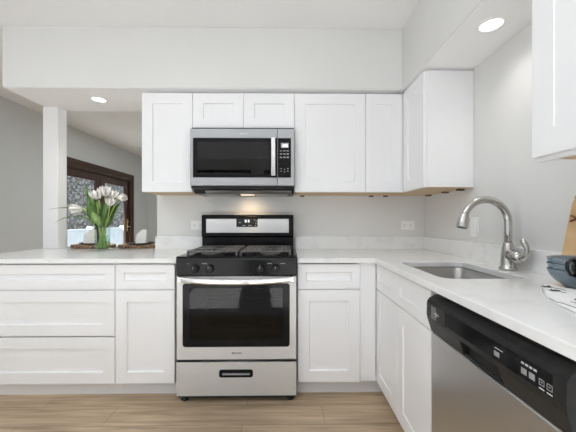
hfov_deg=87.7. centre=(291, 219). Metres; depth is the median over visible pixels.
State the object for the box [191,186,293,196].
vent hood
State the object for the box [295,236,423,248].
backsplash
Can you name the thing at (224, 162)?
microwave
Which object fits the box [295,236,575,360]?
countertop
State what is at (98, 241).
dinner plate
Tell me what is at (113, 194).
tulip
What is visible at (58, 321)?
base cabinet
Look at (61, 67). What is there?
soffit
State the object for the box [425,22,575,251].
wall
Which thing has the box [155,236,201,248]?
backsplash
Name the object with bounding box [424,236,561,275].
backsplash
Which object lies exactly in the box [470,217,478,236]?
light switch
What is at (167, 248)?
countertop
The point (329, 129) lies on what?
upper cabinet
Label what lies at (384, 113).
upper cabinet
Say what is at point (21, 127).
wall
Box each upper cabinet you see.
[142,93,200,195]
[193,93,293,127]
[294,93,364,196]
[356,94,403,196]
[391,70,473,195]
[532,0,575,162]
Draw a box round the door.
[67,156,133,243]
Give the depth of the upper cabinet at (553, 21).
0.96 m
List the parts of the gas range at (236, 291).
knob, knob, storage drawer, pull trim, control panel, trim, clock panel, steel panel, knob, knob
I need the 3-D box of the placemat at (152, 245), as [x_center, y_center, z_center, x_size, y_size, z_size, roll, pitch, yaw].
[-1.347,0.230,2.672,0.374,0.029,0.247,0,0,-1]
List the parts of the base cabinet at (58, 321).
drawer, drawer, drawer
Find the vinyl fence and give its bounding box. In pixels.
[67,226,122,245]
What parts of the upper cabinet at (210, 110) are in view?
door, door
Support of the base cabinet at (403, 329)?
on the floor
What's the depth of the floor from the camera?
1.79 m
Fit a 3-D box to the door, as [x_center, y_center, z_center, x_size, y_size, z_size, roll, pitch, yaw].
[-3.348,0.110,5.239,0.169,2.080,2.090,0,0,-1]
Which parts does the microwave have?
door, handle, control panel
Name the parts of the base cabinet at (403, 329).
false drawer, door, door, false drawer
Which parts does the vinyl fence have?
panel, panel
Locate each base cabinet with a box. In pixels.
[0,264,120,394]
[116,263,177,393]
[296,258,381,391]
[376,264,436,431]
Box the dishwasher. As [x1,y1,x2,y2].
[427,294,575,431]
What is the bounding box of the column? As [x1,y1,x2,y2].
[43,107,66,248]
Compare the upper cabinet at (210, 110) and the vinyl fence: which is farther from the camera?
the vinyl fence
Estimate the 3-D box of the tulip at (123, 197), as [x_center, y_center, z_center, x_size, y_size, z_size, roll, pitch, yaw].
[-1.464,0.008,2.448,0.247,0.442,0.060,0,0,7]
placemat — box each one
[70,243,115,248]
[118,243,154,248]
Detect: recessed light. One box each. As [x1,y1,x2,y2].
[89,96,107,102]
[476,15,506,32]
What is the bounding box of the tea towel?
[541,284,575,312]
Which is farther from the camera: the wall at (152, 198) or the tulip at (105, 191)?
the wall at (152, 198)
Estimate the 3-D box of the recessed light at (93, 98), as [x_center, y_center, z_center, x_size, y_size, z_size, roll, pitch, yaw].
[-1.531,-0.957,2.379,0.126,0.010,0.126,0,0,-1]
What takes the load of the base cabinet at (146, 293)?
on the floor
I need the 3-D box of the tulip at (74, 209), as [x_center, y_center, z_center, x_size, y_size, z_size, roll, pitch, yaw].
[-1.727,0.039,2.421,0.457,0.380,0.148,0,0,-1]
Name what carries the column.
on the countertop at (167, 248)
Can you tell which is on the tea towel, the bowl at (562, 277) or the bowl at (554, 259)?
the bowl at (562, 277)
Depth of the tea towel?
0.92 m
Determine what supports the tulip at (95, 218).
in the glass vase
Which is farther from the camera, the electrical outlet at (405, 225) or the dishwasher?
the electrical outlet at (405, 225)
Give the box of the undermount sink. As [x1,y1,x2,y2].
[414,267,503,278]
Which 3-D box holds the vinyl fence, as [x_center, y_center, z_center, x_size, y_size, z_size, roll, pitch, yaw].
[-5.126,0.685,9.090,0.120,1.030,9.120,0,0,-1]
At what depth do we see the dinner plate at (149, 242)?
2.61 m
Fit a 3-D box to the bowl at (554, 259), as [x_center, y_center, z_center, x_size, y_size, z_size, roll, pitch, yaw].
[1.020,0.165,1.051,0.196,0.061,0.196,0,0,-1]
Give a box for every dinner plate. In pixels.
[79,241,108,244]
[127,241,154,244]
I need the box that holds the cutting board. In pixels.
[561,195,575,255]
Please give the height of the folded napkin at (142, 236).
0.126 m
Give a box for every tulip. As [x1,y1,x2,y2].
[53,202,108,247]
[84,187,104,247]
[91,197,120,247]
[95,186,110,247]
[96,194,127,247]
[97,190,118,247]
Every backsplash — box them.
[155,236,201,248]
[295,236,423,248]
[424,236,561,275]
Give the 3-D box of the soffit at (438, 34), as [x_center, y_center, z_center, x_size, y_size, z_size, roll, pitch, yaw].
[0.995,-1.177,0.684,0.328,0.455,3.740,0,0,-1]
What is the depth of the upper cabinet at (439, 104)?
1.88 m
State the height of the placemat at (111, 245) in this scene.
0.029 m
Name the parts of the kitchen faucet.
spout, handle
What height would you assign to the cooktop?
0.010 m
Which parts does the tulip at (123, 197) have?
stem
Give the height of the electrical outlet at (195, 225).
0.076 m
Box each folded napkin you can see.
[83,229,96,242]
[135,229,147,242]
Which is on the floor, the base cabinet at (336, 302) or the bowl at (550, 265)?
the base cabinet at (336, 302)
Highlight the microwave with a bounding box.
[190,128,293,196]
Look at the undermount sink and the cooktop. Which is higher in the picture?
the cooktop
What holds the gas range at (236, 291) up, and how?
on the floor
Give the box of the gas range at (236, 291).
[176,215,295,400]
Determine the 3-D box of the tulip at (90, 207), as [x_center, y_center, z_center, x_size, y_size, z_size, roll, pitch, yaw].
[-1.608,-0.024,2.402,0.177,0.504,0.100,0,0,-1]
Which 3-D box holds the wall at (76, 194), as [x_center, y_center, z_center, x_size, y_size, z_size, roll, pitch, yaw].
[-8.630,-2.250,11.882,0.470,7.000,20.000,0,0,-1]
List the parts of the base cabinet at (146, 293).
drawer, door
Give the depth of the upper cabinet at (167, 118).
2.20 m
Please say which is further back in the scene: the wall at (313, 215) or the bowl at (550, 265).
the wall at (313, 215)
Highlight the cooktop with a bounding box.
[176,248,295,257]
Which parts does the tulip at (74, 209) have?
stem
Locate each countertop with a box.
[0,236,201,263]
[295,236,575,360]
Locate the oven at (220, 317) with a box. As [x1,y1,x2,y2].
[177,275,295,359]
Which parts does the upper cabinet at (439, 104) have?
door, panel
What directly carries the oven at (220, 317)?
in the gas range at (236, 291)
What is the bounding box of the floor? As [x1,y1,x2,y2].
[0,366,403,431]
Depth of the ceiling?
2.07 m
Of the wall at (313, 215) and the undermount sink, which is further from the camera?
the wall at (313, 215)
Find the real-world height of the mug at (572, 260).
0.110 m
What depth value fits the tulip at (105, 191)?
2.40 m
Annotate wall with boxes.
[0,96,147,252]
[67,176,122,229]
[148,193,156,241]
[157,190,424,288]
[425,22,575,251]
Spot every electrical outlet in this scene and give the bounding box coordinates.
[191,221,201,229]
[401,221,413,229]
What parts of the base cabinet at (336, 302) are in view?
drawer, door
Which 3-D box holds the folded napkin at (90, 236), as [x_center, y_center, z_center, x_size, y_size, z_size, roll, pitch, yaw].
[-1.792,0.147,2.666,0.094,0.126,0.044,0,0,-9]
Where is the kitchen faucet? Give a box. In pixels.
[456,196,530,270]
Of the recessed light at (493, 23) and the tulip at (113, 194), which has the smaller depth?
the recessed light at (493, 23)
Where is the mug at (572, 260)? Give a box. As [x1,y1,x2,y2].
[565,257,575,277]
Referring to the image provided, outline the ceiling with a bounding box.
[0,0,418,156]
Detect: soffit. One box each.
[2,25,401,111]
[398,0,531,94]
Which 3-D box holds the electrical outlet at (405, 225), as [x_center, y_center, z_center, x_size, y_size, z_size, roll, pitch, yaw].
[0.983,0.045,2.549,0.116,0.076,0.009,0,0,-1]
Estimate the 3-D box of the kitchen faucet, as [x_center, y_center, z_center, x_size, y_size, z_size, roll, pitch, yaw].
[0.960,0.064,1.442,0.296,0.362,0.159,0,0,-1]
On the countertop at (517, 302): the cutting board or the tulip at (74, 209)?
the cutting board
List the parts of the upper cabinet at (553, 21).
rail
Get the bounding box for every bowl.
[546,255,575,265]
[546,261,570,271]
[546,267,575,288]

